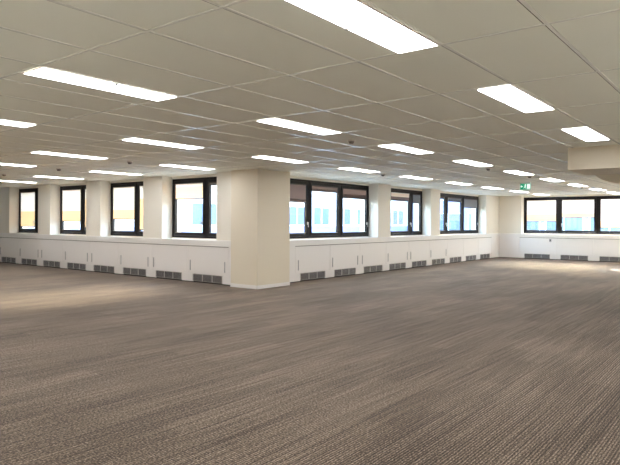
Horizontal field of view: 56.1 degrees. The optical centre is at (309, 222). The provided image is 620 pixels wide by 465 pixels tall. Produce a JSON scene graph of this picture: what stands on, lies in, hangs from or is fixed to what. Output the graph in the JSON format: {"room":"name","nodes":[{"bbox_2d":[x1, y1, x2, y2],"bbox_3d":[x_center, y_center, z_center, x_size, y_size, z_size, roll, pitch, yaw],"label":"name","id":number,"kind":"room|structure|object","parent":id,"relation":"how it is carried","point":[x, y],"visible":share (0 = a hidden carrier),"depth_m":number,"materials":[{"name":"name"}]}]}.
{"room":"open-plan office","nodes":[
{"label":"open-plan office","id":0,"kind":"room"},
{"bbox_2d":[0,171,230,240],"bbox_3d":[-7.048,0.108,17.244,14.260,2.495,0.600,0,0,38],"label":"wall","id":1,"kind":"structure","parent":0,"point":[157,191],"depth_m":15.87,"materials":[{"name":"beige paint"}]},
{"bbox_2d":[19,188,37,232],"bbox_3d":[-8.908,-0.372,18.726,1.880,1.435,0.137,0,0,38],"label":"window","id":2,"kind":"structure","parent":1,"relation":"in","point":[35,190],"depth_m":18.76,"materials":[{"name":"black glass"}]},
{"bbox_2d":[20,192,34,226],"bbox_3d":[-9.179,-0.408,18.931,0.946,1.123,0.025,0,0,38],"label":"window pane","id":3,"kind":"object","parent":2,"relation":"attached to","point":[27,198],"visible":1,"depth_m":18.93,"materials":[{"name":"beige"}]},
{"bbox_2d":[60,185,85,234],"bbox_3d":[-6.824,-0.361,17.098,1.950,1.435,0.137,0,0,38],"label":"window","id":4,"kind":"structure","parent":1,"relation":"in","point":[82,230],"depth_m":17.03,"materials":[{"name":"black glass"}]},
{"bbox_2d":[62,189,80,221],"bbox_3d":[-7.095,-0.486,17.303,1.016,0.943,0.025,0,0,38],"label":"blind","id":5,"kind":"object","parent":4,"relation":"attached to","point":[71,198],"visible":1,"depth_m":17.31,"materials":[{"name":"beige fabric"}]},
{"bbox_2d":[85,189,85,227],"bbox_3d":[-6.335,-0.397,16.709,0.446,1.113,0.025,0,0,38],"label":"blind","id":6,"kind":"object","parent":4,"relation":"attached to","point":[85,189],"visible":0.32,"depth_m":16.84,"materials":[{"name":"beige"}]},
{"bbox_2d":[0,233,230,246],"bbox_3d":[-7.162,0.445,17.098,14.245,0.138,0.362,0,0,38],"label":"window ledge","id":7,"kind":"object","parent":1,"relation":"attached to","point":[170,241],"visible":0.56,"depth_m":14.93,"materials":[{"name":"laminate"}]},
{"bbox_2d":[110,181,142,235],"bbox_3d":[-4.747,-0.349,15.476,1.900,1.435,0.137,0,0,38],"label":"window","id":8,"kind":"structure","parent":1,"relation":"in","point":[136,232],"depth_m":15.37,"materials":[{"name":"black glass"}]},
{"bbox_2d":[113,186,133,218],"bbox_3d":[-5.018,-0.510,15.680,0.966,0.873,0.025,0,0,38],"label":"blind","id":9,"kind":"object","parent":8,"relation":"attached to","point":[123,199],"visible":1,"depth_m":15.68,"materials":[{"name":"beige fabric"}]},
{"bbox_2d":[139,186,142,229],"bbox_3d":[-4.278,-0.365,15.102,0.446,1.153,0.025,0,0,38],"label":"blind","id":10,"kind":"object","parent":8,"relation":"attached to","point":[141,187],"visible":0.27,"depth_m":15.20,"materials":[{"name":"beige fabric"}]},
{"bbox_2d":[172,177,216,238],"bbox_3d":[-2.647,-0.337,13.835,1.930,1.435,0.137,0,0,38],"label":"window","id":11,"kind":"structure","parent":1,"relation":"in","point":[206,222],"depth_m":13.72,"materials":[{"name":"black metal"}]},
{"bbox_2d":[175,183,202,199],"bbox_3d":[-2.917,-0.743,14.040,0.996,0.383,0.025,0,0,38],"label":"blind","id":12,"kind":"object","parent":11,"relation":"attached to","point":[189,190],"visible":1,"depth_m":14.04,"materials":[{"name":"beige fabric"}]},
{"bbox_2d":[231,169,289,285],"bbox_3d":[-1.073,0.141,12.678,0.780,2.495,1.040,0,0,38],"label":"column","id":13,"kind":"structure","parent":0,"point":[260,198],"depth_m":12.32,"materials":[{"name":"beige paint"}]},
{"bbox_2d":[230,282,289,288],"bbox_3d":[-1.079,1.351,12.669,0.791,0.075,1.052,0,0,38],"label":"baseboard","id":14,"kind":"structure","parent":13,"relation":"attached to","point":[284,283],"depth_m":12.31,"materials":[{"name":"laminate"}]},
{"bbox_2d":[0,257,619,464],"bbox_3d":[-1.479,1.487,14.930,25.900,0.200,26.520,0,0,38],"label":"floor","id":15,"kind":"structure","parent":0,"point":[491,361],"depth_m":5.61,"materials":[{"name":"carpet"}]},
{"bbox_2d":[0,237,18,263],"bbox_3d":[-9.742,0.920,19.087,1.360,0.840,0.317,0,0,38],"label":"base cabinet","id":16,"kind":"object","parent":15,"relation":"on","point":[9,247],"visible":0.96,"depth_m":18.93,"materials":[{"name":"laminate"}]},
{"bbox_2d":[1,257,15,262],"bbox_3d":[-9.830,1.226,18.977,0.976,0.158,0.021,0,0,38],"label":"grille","id":17,"kind":"object","parent":16,"relation":"attached to","point":[3,259],"depth_m":19.00,"materials":[{"name":"grey metal"}]},
{"bbox_2d":[19,238,39,265],"bbox_3d":[-8.669,0.926,18.248,1.360,0.840,0.317,0,0,38],"label":"base cabinet","id":18,"kind":"object","parent":15,"relation":"on","point":[29,248],"visible":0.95,"depth_m":18.11,"materials":[{"name":"laminate"}]},
{"bbox_2d":[21,258,36,264],"bbox_3d":[-8.756,1.232,18.139,0.976,0.158,0.021,0,0,38],"label":"grille","id":19,"kind":"object","parent":18,"relation":"attached to","point":[24,261],"depth_m":18.15,"materials":[{"name":"grey metal"}]},
{"bbox_2d":[40,239,63,268],"bbox_3d":[-7.595,0.932,17.409,1.360,0.840,0.317,0,0,38],"label":"base cabinet","id":20,"kind":"object","parent":15,"relation":"on","point":[51,250],"visible":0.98,"depth_m":17.29,"materials":[{"name":"laminate"}]},
{"bbox_2d":[43,260,59,266],"bbox_3d":[-7.682,1.238,17.300,0.976,0.158,0.021,0,0,38],"label":"grille","id":21,"kind":"object","parent":20,"relation":"attached to","point":[46,263],"depth_m":17.32,"materials":[{"name":"grey metal"}]},
{"bbox_2d":[64,240,89,270],"bbox_3d":[-6.521,0.939,16.570,1.360,0.840,0.317,0,0,38],"label":"base cabinet","id":22,"kind":"object","parent":15,"relation":"on","point":[76,253],"visible":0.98,"depth_m":16.44,"materials":[{"name":"laminate"}]},
{"bbox_2d":[67,262,85,269],"bbox_3d":[-6.609,1.244,16.461,0.976,0.158,0.021,0,0,38],"label":"grille","id":23,"kind":"object","parent":22,"relation":"attached to","point":[70,265],"depth_m":16.45,"materials":[{"name":"grey metal"}]},
{"bbox_2d":[90,241,118,273],"bbox_3d":[-5.448,0.945,15.732,1.360,0.840,0.317,0,0,38],"label":"base cabinet","id":24,"kind":"object","parent":15,"relation":"on","point":[104,256],"visible":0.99,"depth_m":15.59,"materials":[{"name":"laminate"}]},
{"bbox_2d":[93,265,113,272],"bbox_3d":[-5.535,1.250,15.622,0.976,0.158,0.021,0,0,38],"label":"grille","id":25,"kind":"object","parent":24,"relation":"attached to","point":[96,268],"depth_m":15.62,"materials":[{"name":"grey metal"}]},
{"bbox_2d":[119,242,151,277],"bbox_3d":[-4.374,0.951,14.893,1.360,0.840,0.317,0,0,38],"label":"base cabinet","id":26,"kind":"object","parent":15,"relation":"on","point":[134,258],"visible":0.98,"depth_m":14.76,"materials":[{"name":"laminate"}]},
{"bbox_2d":[123,267,145,275],"bbox_3d":[-4.461,1.256,14.783,0.976,0.158,0.021,0,0,38],"label":"grille","id":27,"kind":"object","parent":26,"relation":"attached to","point":[132,271],"depth_m":14.77,"materials":[{"name":"grey metal"}]},
{"bbox_2d":[151,244,187,280],"bbox_3d":[-3.300,0.957,14.054,1.360,0.840,0.317,0,0,38],"label":"base cabinet","id":28,"kind":"object","parent":15,"relation":"on","point":[167,261],"visible":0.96,"depth_m":13.92,"materials":[{"name":"laminate"}]},
{"bbox_2d":[156,270,181,278],"bbox_3d":[-3.388,1.262,13.944,0.976,0.158,0.021,0,0,38],"label":"grille","id":29,"kind":"object","parent":28,"relation":"attached to","point":[162,274],"depth_m":13.94,"materials":[{"name":"grey metal"}]},
{"bbox_2d":[187,245,228,284],"bbox_3d":[-2.227,0.963,13.215,1.360,0.840,0.317,0,0,38],"label":"base cabinet","id":30,"kind":"object","parent":15,"relation":"on","point":[205,264],"visible":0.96,"depth_m":13.09,"materials":[{"name":"laminate"}]},
{"bbox_2d":[193,274,221,282],"bbox_3d":[-2.314,1.268,13.106,0.976,0.158,0.021,0,0,38],"label":"grille","id":31,"kind":"object","parent":30,"relation":"attached to","point":[201,278],"depth_m":13.11,"materials":[{"name":"grey metal"}]},
{"bbox_2d":[228,247,230,285],"bbox_3d":[-1.611,0.966,12.764,0.158,0.840,0.340,0,0,38],"label":"filler panel","id":32,"kind":"object","parent":15,"relation":"on","point":[229,250],"visible":0.21,"depth_m":12.66,"materials":[{"name":"laminate"}]},
{"bbox_2d":[289,246,294,282],"bbox_3d":[-0.631,0.972,13.323,0.330,0.840,0.518,0,0,38],"label":"filler panel","id":33,"kind":"object","parent":15,"relation":"on","point":[292,248],"visible":0.18,"depth_m":13.35,"materials":[{"name":"laminate"}]},
{"bbox_2d":[295,245,329,281],"bbox_3d":[-0.036,0.975,14.054,0.317,0.840,1.360,0,0,38],"label":"base cabinet","id":34,"kind":"object","parent":15,"relation":"on","point":[312,262],"visible":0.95,"depth_m":13.94,"materials":[{"name":"laminate"}]},
{"bbox_2d":[300,271,324,279],"bbox_3d":[0.072,1.281,13.969,0.021,0.158,0.976,0,0,38],"label":"grille","id":35,"kind":"object","parent":34,"relation":"attached to","point":[304,275],"depth_m":13.95,"materials":[{"name":"grey metal"}]},
{"bbox_2d":[329,243,359,277],"bbox_3d":[0.803,0.980,15.128,0.317,0.840,1.360,0,0,38],"label":"base cabinet","id":36,"kind":"object","parent":15,"relation":"on","point":[344,258],"visible":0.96,"depth_m":15.00,"materials":[{"name":"laminate"}]},
{"bbox_2d":[334,268,355,275],"bbox_3d":[0.910,1.286,15.042,0.021,0.158,0.976,0,0,38],"label":"grille","id":37,"kind":"object","parent":36,"relation":"attached to","point":[337,271],"depth_m":15.03,"materials":[{"name":"grey metal"}]},
{"bbox_2d":[360,242,385,273],"bbox_3d":[1.641,0.984,16.202,0.317,0.840,1.360,0,0,38],"label":"base cabinet","id":38,"kind":"object","parent":15,"relation":"on","point":[372,255],"visible":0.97,"depth_m":16.09,"materials":[{"name":"laminate"}]},
{"bbox_2d":[364,265,382,272],"bbox_3d":[1.749,1.291,16.116,0.021,0.158,0.976,0,0,38],"label":"grille","id":39,"kind":"object","parent":38,"relation":"attached to","point":[367,268],"depth_m":16.11,"materials":[{"name":"grey metal"}]},
{"bbox_2d":[386,241,408,270],"bbox_3d":[2.480,0.989,17.275,0.317,0.840,1.360,0,0,38],"label":"base cabinet","id":40,"kind":"object","parent":15,"relation":"on","point":[397,253],"visible":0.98,"depth_m":17.17,"materials":[{"name":"laminate"}]},
{"bbox_2d":[389,262,405,269],"bbox_3d":[2.588,1.296,17.190,0.021,0.158,0.976,0,0,38],"label":"grille","id":41,"kind":"object","parent":40,"relation":"attached to","point":[392,265],"depth_m":17.17,"materials":[{"name":"grey metal"}]},
{"bbox_2d":[409,240,428,267],"bbox_3d":[3.319,0.994,18.349,0.317,0.840,1.360,0,0,38],"label":"base cabinet","id":42,"kind":"object","parent":15,"relation":"on","point":[418,250],"visible":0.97,"depth_m":18.24,"materials":[{"name":"laminate"}]},
{"bbox_2d":[412,260,426,266],"bbox_3d":[3.427,1.300,18.263,0.021,0.158,0.976,0,0,38],"label":"grille","id":43,"kind":"object","parent":42,"relation":"attached to","point":[415,263],"depth_m":18.27,"materials":[{"name":"grey metal"}]},
{"bbox_2d":[428,239,446,265],"bbox_3d":[4.158,0.998,19.423,0.317,0.840,1.360,0,0,38],"label":"base cabinet","id":44,"kind":"object","parent":15,"relation":"on","point":[437,248],"visible":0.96,"depth_m":19.30,"materials":[{"name":"laminate"}]},
{"bbox_2d":[432,258,444,264],"bbox_3d":[4.266,1.305,19.337,0.021,0.158,0.976,0,0,38],"label":"grille","id":45,"kind":"object","parent":44,"relation":"attached to","point":[435,261],"depth_m":19.34,"materials":[{"name":"grey metal"}]},
{"bbox_2d":[446,238,463,263],"bbox_3d":[4.993,1.003,20.499,0.308,0.840,1.360,0,0,38],"label":"base cabinet","id":46,"kind":"object","parent":15,"relation":"on","point":[455,247],"visible":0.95,"depth_m":20.39,"materials":[{"name":"laminate"}]},
{"bbox_2d":[450,257,460,261],"bbox_3d":[5.104,1.310,20.411,0.021,0.158,0.976,0,0,38],"label":"grille","id":47,"kind":"object","parent":46,"relation":"attached to","point":[452,259],"depth_m":20.43,"materials":[{"name":"grey metal"}]},
{"bbox_2d":[463,238,477,261],"bbox_3d":[5.832,1.008,21.573,0.308,0.840,1.360,0,0,38],"label":"base cabinet","id":48,"kind":"object","parent":15,"relation":"on","point":[470,244],"visible":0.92,"depth_m":21.44,"materials":[{"name":"laminate"}]},
{"bbox_2d":[466,255,475,259],"bbox_3d":[5.943,1.314,21.485,0.021,0.158,0.976,0,0,38],"label":"grille","id":49,"kind":"object","parent":48,"relation":"attached to","point":[468,257],"depth_m":21.50,"materials":[{"name":"grey metal"}]},
{"bbox_2d":[477,237,491,259],"bbox_3d":[6.671,1.012,22.646,0.308,0.840,1.360,0,0,38],"label":"base cabinet","id":50,"kind":"object","parent":15,"relation":"on","point":[484,244],"visible":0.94,"depth_m":22.54,"materials":[{"name":"laminate"}]},
{"bbox_2d":[480,254,489,258],"bbox_3d":[6.782,1.319,22.558,0.021,0.158,0.976,0,0,38],"label":"grille","id":51,"kind":"object","parent":50,"relation":"attached to","point":[482,256],"depth_m":22.59,"materials":[{"name":"grey metal"}]},
{"bbox_2d":[491,237,498,257],"bbox_3d":[7.329,1.016,23.511,0.330,0.840,0.806,0,0,38],"label":"filler panel","id":52,"kind":"object","parent":15,"relation":"on","point":[495,240],"visible":0.61,"depth_m":23.42,"materials":[{"name":"laminate"}]},
{"bbox_2d":[499,237,519,257],"bbox_3d":[8.146,1.021,23.618,0.819,0.840,0.360,0,0,38],"label":"filler panel","id":53,"kind":"object","parent":15,"relation":"on","point":[509,247],"visible":0.82,"depth_m":23.46,"materials":[{"name":"laminate"}]},
{"bbox_2d":[519,237,554,259],"bbox_3d":[8.989,1.025,22.922,1.360,0.840,0.308,0,0,38],"label":"base cabinet","id":54,"kind":"object","parent":15,"relation":"on","point":[530,247],"visible":0.98,"depth_m":22.80,"materials":[{"name":"laminate"}]},
{"bbox_2d":[524,254,549,258],"bbox_3d":[8.899,1.331,22.809,0.976,0.158,0.021,0,0,38],"label":"grille","id":55,"kind":"object","parent":54,"relation":"attached to","point":[528,256],"depth_m":22.81,"materials":[{"name":"grey metal"}]},
{"bbox_2d":[555,238,593,260],"bbox_3d":[10.063,1.031,22.084,1.360,0.840,0.308,0,0,38],"label":"base cabinet","id":56,"kind":"object","parent":15,"relation":"on","point":[576,249],"visible":0.98,"depth_m":21.96,"materials":[{"name":"laminate"}]},
{"bbox_2d":[560,255,587,259],"bbox_3d":[9.973,1.337,21.970,0.976,0.158,0.021,0,0,38],"label":"grille","id":57,"kind":"object","parent":56,"relation":"attached to","point":[562,257],"depth_m":21.97,"materials":[{"name":"grey metal"}]},
{"bbox_2d":[594,239,619,261],"bbox_3d":[11.137,1.037,21.245,1.360,0.840,0.308,0,0,38],"label":"base cabinet","id":58,"kind":"object","parent":15,"relation":"on","point":[605,250],"visible":0.98,"depth_m":21.27,"materials":[{"name":"laminate"}]},
{"bbox_2d":[599,256,619,261],"bbox_3d":[11.046,1.343,21.132,0.976,0.158,0.021,0,0,38],"label":"grille","id":59,"kind":"object","parent":58,"relation":"attached to","point":[601,258],"depth_m":21.23,"materials":[{"name":"grey metal"}]},
{"bbox_2d":[0,0,619,195],"bbox_3d":[-1.463,-1.232,14.930,25.900,0.254,26.520,0,0,38],"label":"ceiling","id":60,"kind":"structure","parent":0,"point":[231,65],"depth_m":4.85,"materials":[{"name":"tile"}]},
{"bbox_2d":[0,163,34,166],"bbox_3d":[-5.959,-1.121,11.269,0.294,0.015,1.229,0,0,38],"label":"recessed light","id":61,"kind":"object","parent":60,"relation":"in","point":[0,163],"visible":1,"depth_m":11.51,"materials":[{"name":"beige plastic"}]},
{"bbox_2d":[0,180,36,182],"bbox_3d":[-8.318,-1.135,16.302,0.294,0.015,1.229,0,0,38],"label":"recessed light","id":62,"kind":"object","parent":60,"relation":"in","point":[0,180],"visible":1,"depth_m":16.27,"materials":[{"name":"beige plastic"}]},
{"bbox_2d":[0,119,37,126],"bbox_3d":[-3.599,-1.108,6.236,0.294,0.015,1.229,0,0,38],"label":"recessed light","id":63,"kind":"object","parent":60,"relation":"in","point":[3,122],"visible":1,"depth_m":6.54,"materials":[{"name":"beige plastic"}]},
{"bbox_2d":[33,176,79,179],"bbox_3d":[-6.364,-1.124,14.776,0.294,0.015,1.229,0,0,38],"label":"recessed light","id":64,"kind":"object","parent":60,"relation":"in","point":[33,176],"visible":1,"depth_m":14.66,"materials":[{"name":"beige plastic"}]},
{"bbox_2d":[30,151,107,158],"bbox_3d":[-4.005,-1.110,9.743,0.294,0.015,1.229,0,0,38],"label":"recessed light","id":65,"kind":"object","parent":60,"relation":"in","point":[37,152],"visible":1,"depth_m":9.70,"materials":[{"name":"beige plastic"}]},
{"bbox_2d":[22,67,178,100],"bbox_3d":[-1.646,-1.097,4.710,0.294,0.015,1.229,0,0,38],"label":"recessed light","id":66,"kind":"object","parent":60,"relation":"in","point":[42,72],"visible":1,"depth_m":4.61,"materials":[{"name":"beige plastic"}]},
{"bbox_2d":[88,171,142,174],"bbox_3d":[-4.411,-1.113,13.250,0.294,0.015,1.229,0,0,38],"label":"recessed light","id":67,"kind":"object","parent":60,"relation":"in","point":[88,171],"visible":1,"depth_m":13.30,"materials":[{"name":"beige"}]},
{"bbox_2d":[121,138,204,148],"bbox_3d":[-2.052,-1.099,8.217,0.294,0.015,1.229,0,0,38],"label":"recessed light","id":68,"kind":"object","parent":60,"relation":"in","point":[129,139],"visible":1,"depth_m":8.14,"materials":[{"name":"beige plastic"}]},
{"bbox_2d":[160,164,212,169],"bbox_3d":[-2.458,-1.102,11.724,0.294,0.015,1.229,0,0,38],"label":"recessed light","id":69,"kind":"object","parent":60,"relation":"in","point":[170,165],"visible":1,"depth_m":11.73,"materials":[{"name":"beige plastic"}]},
{"bbox_2d":[253,156,306,162],"bbox_3d":[-0.504,-1.091,10.198,0.294,0.015,1.229,0,0,38],"label":"recessed light","id":70,"kind":"object","parent":60,"relation":"in","point":[261,157],"visible":1,"depth_m":10.14,"materials":[{"name":"beige plastic"}]},
{"bbox_2d":[256,118,341,134],"bbox_3d":[-0.099,-1.089,6.691,0.294,0.015,1.229,0,0,38],"label":"recessed light","id":71,"kind":"object","parent":60,"relation":"in","point":[274,121],"visible":1,"depth_m":6.62,"materials":[{"name":"beige plastic"}]},
{"bbox_2d":[337,167,378,172],"bbox_3d":[1.043,-1.082,12.178,0.294,0.015,1.229,0,0,38],"label":"recessed light","id":72,"kind":"object","parent":60,"relation":"in","point":[348,168],"visible":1,"depth_m":12.19,"materials":[{"name":"beige plastic"}]},
{"bbox_2d":[283,0,439,53],"bbox_3d":[0.307,-1.086,3.184,0.294,0.015,1.229,0,0,38],"label":"recessed light","id":73,"kind":"object","parent":60,"relation":"in","point":[357,17],"visible":1,"depth_m":3.18,"materials":[{"name":"beige plastic"}]},
{"bbox_2d":[377,144,434,153],"bbox_3d":[1.449,-1.080,8.671,0.294,0.015,1.229,0,0,38],"label":"recessed light","id":74,"kind":"object","parent":60,"relation":"in","point":[391,146],"visible":1,"depth_m":8.58,"materials":[{"name":"beige plastic"}]},
{"bbox_2d":[399,176,428,179],"bbox_3d":[2.590,-1.073,14.159,0.294,0.015,1.229,0,0,38],"label":"recessed light","id":75,"kind":"object","parent":60,"relation":"in","point":[413,177],"visible":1,"depth_m":14.01,"materials":[{"name":"beige plastic"}]},
{"bbox_2d":[445,182,472,184],"bbox_3d":[4.138,-1.065,16.140,0.294,0.015,1.229,0,0,38],"label":"recessed light","id":76,"kind":"object","parent":60,"relation":"in","point":[445,182],"visible":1,"depth_m":16.05,"materials":[{"name":"beige plastic"}]},
{"bbox_2d":[454,160,493,166],"bbox_3d":[2.996,-1.071,10.652,0.294,0.015,1.229,0,0,38],"label":"recessed light","id":77,"kind":"object","parent":60,"relation":"in","point":[469,162],"visible":1,"depth_m":10.63,"materials":[{"name":"beige plastic"}]},
{"bbox_2d":[476,84,555,112],"bbox_3d":[1.855,-1.078,5.165,0.294,0.015,1.229,0,0,38],"label":"recessed light","id":78,"kind":"object","parent":60,"relation":"in","point":[510,95],"visible":1,"depth_m":5.07,"materials":[{"name":"beige plastic"}]},
{"bbox_2d":[503,170,534,174],"bbox_3d":[4.544,-1.063,12.633,0.294,0.015,1.229,0,0,38],"label":"recessed light","id":79,"kind":"object","parent":60,"relation":"in","point":[515,171],"visible":1,"depth_m":12.48,"materials":[{"name":"beige plastic"}]},
{"bbox_2d":[520,180,530,189],"bbox_3d":[5.488,-0.948,14.815,0.270,0.234,0.032,0,0,38],"label":"exit sign","id":80,"kind":"object","parent":60,"relation":"hanging from","point":[527,185],"visible":1,"depth_m":14.81,"materials":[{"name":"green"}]},
{"bbox_2d":[541,178,562,181],"bbox_3d":[6.091,-1.054,14.614,0.294,0.015,1.229,0,0,38],"label":"recessed light","id":81,"kind":"object","parent":60,"relation":"in","point":[547,179],"visible":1,"depth_m":14.43,"materials":[{"name":"beige plastic"}]},
{"bbox_2d":[567,184,584,186],"bbox_3d":[7.639,-1.045,16.595,0.294,0.015,1.229,0,0,38],"label":"recessed light","id":82,"kind":"object","parent":60,"relation":"in","point":[577,185],"visible":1,"depth_m":16.60,"materials":[{"name":"beige plastic"}]},
{"bbox_2d":[561,127,610,141],"bbox_3d":[3.402,-1.069,7.146,0.294,0.015,1.229,0,0,38],"label":"recessed light","id":83,"kind":"object","parent":60,"relation":"in","point":[586,134],"visible":1,"depth_m":7.09,"materials":[{"name":"beige plastic"}]},
{"bbox_2d":[568,145,619,174],"bbox_3d":[6.028,-0.906,7.445,4.855,0.320,1.150,0,0,38],"label":"bulkhead","id":84,"kind":"object","parent":60,"relation":"attached to","point":[594,160],"visible":1,"depth_m":8.31,"materials":[{"name":"beige paint"}]},
{"bbox_2d":[596,174,619,184],"bbox_3d":[8.058,-0.887,10.332,5.210,0.335,1.800,0,0,38],"label":"bulkhead","id":85,"kind":"object","parent":60,"relation":"attached to","point":[613,178],"visible":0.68,"depth_m":11.03,"materials":[{"name":"beige paint"}]},
{"bbox_2d":[290,176,498,239],"bbox_3d":[3.189,0.165,18.491,0.600,2.495,14.570,0,0,38],"label":"wall","id":86,"kind":"structure","parent":0,"point":[379,194],"depth_m":19.01,"materials":[{"name":"beige paint"}]},
{"bbox_2d":[290,178,368,238],"bbox_3d":[0.392,-0.320,14.942,0.137,1.435,4.130,0,0,38],"label":"window","id":87,"kind":"structure","parent":86,"relation":"in","point":[339,232],"depth_m":15.18,"materials":[{"name":"black metal"}]},
{"bbox_2d":[290,183,305,202],"bbox_3d":[-0.448,-0.699,13.855,0.025,0.443,1.126,0,0,38],"label":"blind","id":88,"kind":"object","parent":87,"relation":"attached to","point":[297,191],"visible":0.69,"depth_m":14.05,"materials":[{"name":"brown fabric"}]},
{"bbox_2d":[312,185,337,192],"bbox_3d":[0.387,-0.842,14.923,0.025,0.148,1.116,0,0,38],"label":"blind","id":89,"kind":"object","parent":87,"relation":"attached to","point":[314,188],"visible":1,"depth_m":14.90,"materials":[{"name":"brown fabric"}]},
{"bbox_2d":[343,188,366,199],"bbox_3d":[1.234,-0.775,16.006,0.025,0.273,1.166,0,0,38],"label":"blind","id":90,"kind":"object","parent":87,"relation":"attached to","point":[348,193],"visible":1,"depth_m":15.99,"materials":[{"name":"brown fabric"}]},
{"bbox_2d":[290,233,498,245],"bbox_3d":[3.513,0.505,18.618,0.352,0.138,13.962,0,0,38],"label":"window ledge","id":91,"kind":"object","parent":86,"relation":"attached to","point":[326,241],"visible":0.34,"depth_m":16.29,"materials":[{"name":"laminate"}]},
{"bbox_2d":[391,188,421,235],"bbox_3d":[2.888,-0.306,18.138,0.137,1.435,2.580,0,0,38],"label":"window","id":92,"kind":"structure","parent":86,"relation":"in","point":[409,231],"depth_m":18.51,"materials":[{"name":"black metal"}]},
{"bbox_2d":[391,192,408,201],"bbox_3d":[2.788,-0.776,17.996,0.025,0.253,1.156,0,0,38],"label":"blind","id":93,"kind":"object","parent":92,"relation":"attached to","point":[394,196],"visible":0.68,"depth_m":17.97,"materials":[{"name":"beige fabric"}]},
{"bbox_2d":[413,194,420,203],"bbox_3d":[3.450,-0.752,18.843,0.025,0.293,0.526,0,0,38],"label":"blind","id":94,"kind":"object","parent":92,"relation":"attached to","point":[416,198],"visible":1,"depth_m":18.84,"materials":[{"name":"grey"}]},
{"bbox_2d":[440,193,478,233],"bbox_3d":[5.366,-0.292,21.309,0.137,1.435,4.090,0,0,38],"label":"window","id":95,"kind":"structure","parent":86,"relation":"in","point":[445,230],"depth_m":21.47,"materials":[{"name":"black metal"}]},
{"bbox_2d":[448,197,461,201],"bbox_3d":[5.263,-0.812,21.164,0.025,0.153,1.176,0,0,38],"label":"blind","id":96,"kind":"object","parent":95,"relation":"attached to","point":[450,199],"visible":1,"depth_m":21.13,"materials":[{"name":"brown"}]},
{"bbox_2d":[464,199,476,207],"bbox_3d":[6.161,-0.712,22.314,0.025,0.343,1.276,0,0,38],"label":"blind","id":97,"kind":"object","parent":95,"relation":"attached to","point":[468,203],"visible":1,"depth_m":22.29,"materials":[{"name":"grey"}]},
{"bbox_2d":[413,199,619,232],"bbox_3d":[28.124,2.053,38.855,43.500,13.000,8.120,0,0,38],"label":"office building","id":98,"kind":"structure","parent":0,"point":[582,224],"depth_m":43.00,"materials":[{"name":"white"}]},
{"bbox_2d":[499,194,619,234],"bbox_3d":[12.075,0.215,20.793,11.770,2.495,0.600,0,0,38],"label":"wall","id":99,"kind":"structure","parent":0,"point":[511,208],"depth_m":23.44,"materials":[{"name":"beige paint"}]},
{"bbox_2d":[499,233,619,238],"bbox_3d":[10.834,0.546,21.515,7.612,0.138,0.382,0,0,38],"label":"window ledge","id":100,"kind":"object","parent":99,"relation":"attached to","point":[500,234],"visible":1,"depth_m":22.23,"materials":[{"name":"laminate"}]},
{"bbox_2d":[524,196,619,234],"bbox_3d":[10.755,-0.262,21.854,5.360,1.435,0.137,0,0,38],"label":"window","id":101,"kind":"structure","parent":99,"relation":"in","point":[597,199],"depth_m":22.44,"materials":[{"name":"black metal"}]},
{"bbox_2d":[527,200,555,221],"bbox_3d":[9.176,-0.445,23.080,1.106,0.843,0.025,0,0,38],"label":"blind","id":102,"kind":"object","parent":101,"relation":"attached to","point":[537,210],"visible":1,"depth_m":23.07,"materials":[{"name":"beige fabric"}]},
{"bbox_2d":[562,199,593,217],"bbox_3d":[10.245,-0.514,22.246,1.136,0.693,0.025,0,0,38],"label":"blind","id":103,"kind":"object","parent":101,"relation":"attached to","point":[584,208],"visible":1,"depth_m":22.23,"materials":[{"name":"beige fabric"}]},
{"bbox_2d":[601,199,619,227],"bbox_3d":[11.311,-0.318,21.412,1.106,1.073,0.025,0,0,38],"label":"blind","id":104,"kind":"object","parent":101,"relation":"attached to","point":[610,208],"visible":1,"depth_m":21.55,"materials":[{"name":"beige fabric"}]},
{"label":"outside","id":105,"kind":"structure","parent":0,"visible":0},
{"bbox_3d":[37.290,8.704,72.159,150.000,0.200,140.300,0,0,38],"label":"floor","id":106,"kind":"structure","parent":105,"visible":0},
{"bbox_2d":[28,185,407,232],"bbox_3d":[10.786,-5.845,57.523,6.120,28.600,83.900,0,0,38],"label":"office building","id":107,"kind":"structure","parent":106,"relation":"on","point":[323,203],"depth_m":39.45,"materials":[{"name":"white"}]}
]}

